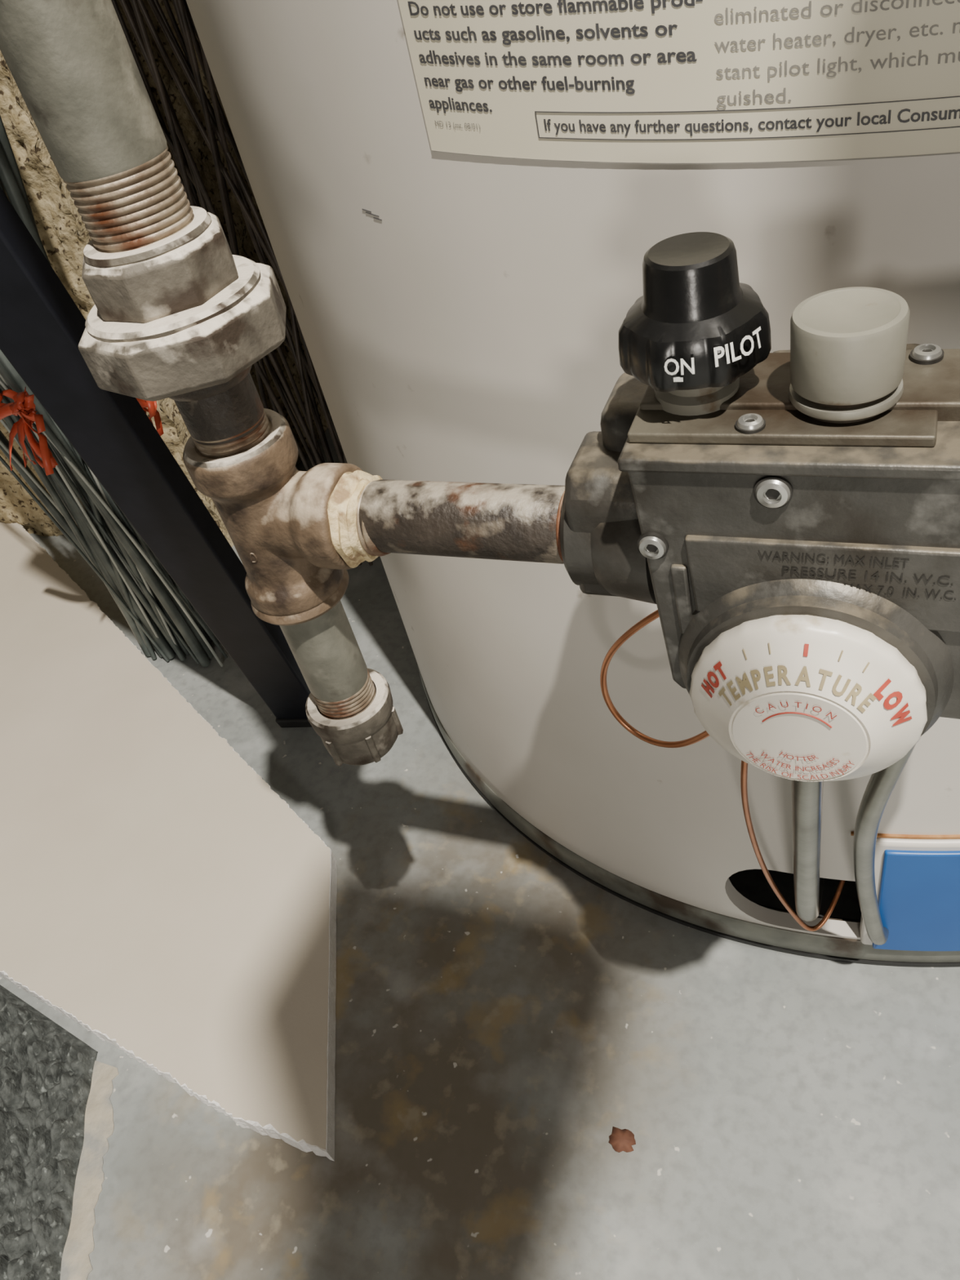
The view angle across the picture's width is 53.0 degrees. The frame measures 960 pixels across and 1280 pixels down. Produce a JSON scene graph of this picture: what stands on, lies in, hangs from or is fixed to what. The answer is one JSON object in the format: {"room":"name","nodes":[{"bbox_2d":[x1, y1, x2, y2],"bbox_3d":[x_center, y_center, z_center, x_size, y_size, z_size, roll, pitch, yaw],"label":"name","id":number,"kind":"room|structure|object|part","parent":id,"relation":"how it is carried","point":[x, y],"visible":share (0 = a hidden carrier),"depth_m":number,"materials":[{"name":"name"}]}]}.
{"room":"plant room","nodes":[
{"label":"plant room","id":0,"kind":"room"},
{"bbox_2d":[0,55,83,240],"bbox_3d":[0.213,-1.218,0.220,4.400,2.300,0.100,6,46,22],"label":"wall","id":1,"kind":"structure","parent":0,"point":[0,55],"depth_m":1.19,"materials":[{"name":"beige stone"}]},
{"bbox_2d":[0,0,328,546],"bbox_3d":[-0.448,-0.530,0.844,0.510,0.750,0.467,6,46,22],"label":"wall","id":2,"kind":"structure","parent":0,"point":[56,224],"depth_m":0.74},
{"bbox_2d":[0,408,959,1279],"bbox_3d":[0.070,0.437,0.273,4.400,0.100,3.400,6,46,22],"label":"floor","id":3,"kind":"structure","parent":0,"point":[500,1011],"depth_m":0.45,"materials":[{"name":"concrete"}]},
{"bbox_2d":[0,984,97,1279],"bbox_3d":[-0.300,0.256,0.494,0.359,0.018,0.243,6,46,22],"label":"mat","id":4,"kind":"object","parent":3,"relation":"on","point":[46,1071],"visible":1,"depth_m":0.48,"materials":[{"name":"grey carpet"}]},
{"bbox_2d":[60,1060,119,1279],"bbox_3d":[-0.182,0.293,0.431,0.019,0.001,0.220,-14,41,1],"label":"strip","id":5,"kind":"object","parent":3,"relation":"on","point":[99,1126],"visible":1,"depth_m":0.47,"materials":[{"name":"beige paper"}]},
{"bbox_2d":[0,115,227,666],"bbox_3d":[-0.308,-0.204,0.542,0.197,0.619,0.108,6,46,22],"label":"broom","id":6,"kind":"object","parent":3,"relation":"on","point":[159,615],"visible":0.65,"depth_m":0.66,"materials":[{"name":"grey plastic"}]},
{"bbox_2d":[0,186,312,728],"bbox_3d":[-0.183,-0.119,0.428,0.039,0.604,0.147,-7,42,10],"label":"metal post","id":7,"kind":"object","parent":3,"relation":"on","point":[42,326],"visible":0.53,"depth_m":0.46,"materials":[{"name":"metal"}]},
{"bbox_2d":[0,520,337,1161],"bbox_3d":[-0.419,0.052,0.757,0.276,0.012,1.005,-36,46,-22],"label":"sheet","id":8,"kind":"object","parent":3,"relation":"on","point":[158,895],"visible":0.95,"depth_m":0.58,"materials":[{"name":"paper"}]},
{"bbox_2d":[111,0,373,565],"bbox_3d":[-0.128,-0.399,0.638,0.257,0.698,0.334,6,46,22],"label":"twigs","id":9,"kind":"object","parent":3,"relation":"on","point":[214,116],"visible":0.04,"depth_m":0.61,"materials":[{"name":"plant"}]},
{"bbox_2d":[186,0,959,967],"bbox_3d":[0.113,-0.530,0.231,0.598,1.333,0.598,6,46,22],"label":"water heater","id":10,"kind":"object","parent":3,"relation":"on","point":[461,204],"visible":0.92,"depth_m":0.30,"materials":[{"name":"metal"}]},
{"bbox_2d":[435,120,479,129],"bbox_3d":[-0.006,-0.142,0.266,0.016,0.003,0.001,20,53,34],"label":"print","id":11,"kind":"object","parent":10,"relation":"on","point":[439,125],"depth_m":0.27},
{"bbox_2d":[407,0,702,113],"bbox_3d":[0.017,-0.147,0.239,0.080,0.027,0.003,15,50,30],"label":"print","id":12,"kind":"object","parent":10,"relation":"on","point":[464,56],"depth_m":0.24,"materials":[{"name":"black"}]},
{"bbox_2d":[543,108,959,136],"bbox_3d":[0.075,-0.123,0.228,0.127,0.012,0.007,5,46,22],"label":"print","id":13,"kind":"object","parent":10,"relation":"on","point":[557,122],"depth_m":0.23,"materials":[{"name":"black"}]},
{"bbox_2d":[560,231,959,945],"bbox_3d":[0.110,0.032,0.317,0.138,0.347,0.133,6,46,22],"label":"control valve","id":14,"kind":"object","parent":10,"relation":"attached to","point":[789,520],"visible":1,"depth_m":0.21,"materials":[{"name":"metal"}]},
{"bbox_2d":[0,0,564,766],"bbox_3d":[-0.070,-0.176,0.160,0.134,0.609,0.056,6,46,22],"label":"gas pipe assembly","id":15,"kind":"object","parent":14,"relation":"attached to","point":[175,315],"visible":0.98,"depth_m":0.25,"materials":[{"name":"metal"}]},
{"bbox_3d":[-0.077,-0.077,0.269,0.029,0.008,0.029,6,46,22],"label":"union seat","id":16,"kind":"part","parent":15,"relation":"part of","materials":[{"name":"black metal"}]},
{"bbox_3d":[-0.056,0.000,0.339,0.022,0.046,0.022,6,46,22],"label":"drip leg","id":17,"kind":"part","parent":15,"relation":"part of","materials":[{"name":"metal"}]},
{"bbox_2d":[646,544,657,552],"bbox_3d":[0.040,-0.022,0.226,0.003,0.002,0.001,6,46,22],"label":"socket","id":18,"kind":"object","parent":14,"relation":"attached to","point":[650,548],"depth_m":0.23,"materials":[{"name":"metal"}]},
{"bbox_3d":[0.046,-0.071,0.206,0.032,0.025,0.032,6,46,22],"label":"pilot knob","id":19,"kind":"part","parent":14,"relation":"part of","materials":[{"name":"black plastic"}]},
{"bbox_2d":[653,377,739,415],"bbox_3d":[0.049,-0.060,0.217,0.019,0.010,0.019,6,46,22],"label":"washer","id":20,"kind":"object","parent":14,"relation":"in","point":[673,396],"depth_m":0.21,"materials":[{"name":"grey plastic"}]},
{"bbox_2d":[745,418,755,422],"bbox_3d":[0.058,-0.046,0.205,0.002,0.001,0.002,6,46,22],"label":"socket","id":21,"kind":"object","parent":14,"relation":"attached to","point":[746,420],"depth_m":0.21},
{"bbox_2d":[764,488,780,499],"bbox_3d":[0.062,-0.031,0.204,0.003,0.003,0.001,6,46,22],"label":"socket","id":22,"kind":"object","parent":14,"relation":"attached to","point":[770,494],"depth_m":0.20,"materials":[{"name":"metal"}]},
{"bbox_3d":[0.067,-0.053,0.213,0.062,0.003,0.033,6,46,22],"label":"plate","id":23,"kind":"part","parent":14,"relation":"part of","materials":[{"name":"grey metal"}]},
{"bbox_3d":[0.087,-0.047,0.205,0.109,0.003,0.040,6,46,22],"label":"valve lid","id":24,"kind":"part","parent":14,"relation":"part of","materials":[{"name":"metal"}]},
{"bbox_3d":[0.087,-0.055,0.209,0.100,0.005,0.023,6,46,22],"label":"plate","id":25,"kind":"part","parent":14,"relation":"part of","materials":[{"name":"grey metal"}]},
{"bbox_2d":[701,643,911,779],"bbox_3d":[0.074,0.017,0.222,0.047,0.038,0.008,6,46,22],"label":"print","id":26,"kind":"object","parent":14,"relation":"attached to","point":[791,711],"depth_m":0.22},
{"bbox_3d":[0.092,-0.011,0.210,0.093,0.022,0.003,6,46,22],"label":"raised plate","id":27,"kind":"part","parent":14,"relation":"part of","materials":[{"name":"metal"}]},
{"bbox_3d":[0.077,-0.054,0.203,0.018,0.008,0.018,6,46,22],"label":"regulator cap stem","id":28,"kind":"part","parent":14,"relation":"part of","materials":[{"name":"white plastic"}]},
{"bbox_2d":[922,349,932,351],"bbox_3d":[0.096,-0.062,0.208,0.002,0.001,0.002,6,46,22],"label":"socket","id":29,"kind":"object","parent":14,"relation":"attached to","point":[923,350],"depth_m":0.21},
{"bbox_2d":[714,0,959,109],"bbox_3d":[0.092,-0.134,0.207,0.081,0.026,0.003,2,44,19],"label":"print","id":30,"kind":"object","parent":10,"relation":"on","point":[769,54],"depth_m":0.21},
{"bbox_3d":[0.261,0.096,0.415,0.184,0.083,0.023,-12,42,4],"label":"access door frame","id":31,"kind":"part","parent":10,"relation":"part of","materials":[{"name":"metal"}]},
{"bbox_3d":[0.261,0.101,0.412,0.175,0.077,0.016,-12,42,4],"label":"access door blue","id":32,"kind":"part","parent":10,"relation":"part of","materials":[{"name":"metal"}]},
{"bbox_2d":[608,1126,635,1152],"bbox_3d":[0.064,0.223,0.430,0.012,0.002,0.010,6,46,22],"label":"dry leaf","id":33,"kind":"object","parent":3,"relation":"on","point":[620,1140],"visible":1,"depth_m":0.43,"materials":[{"name":"brown plant"}]}
]}

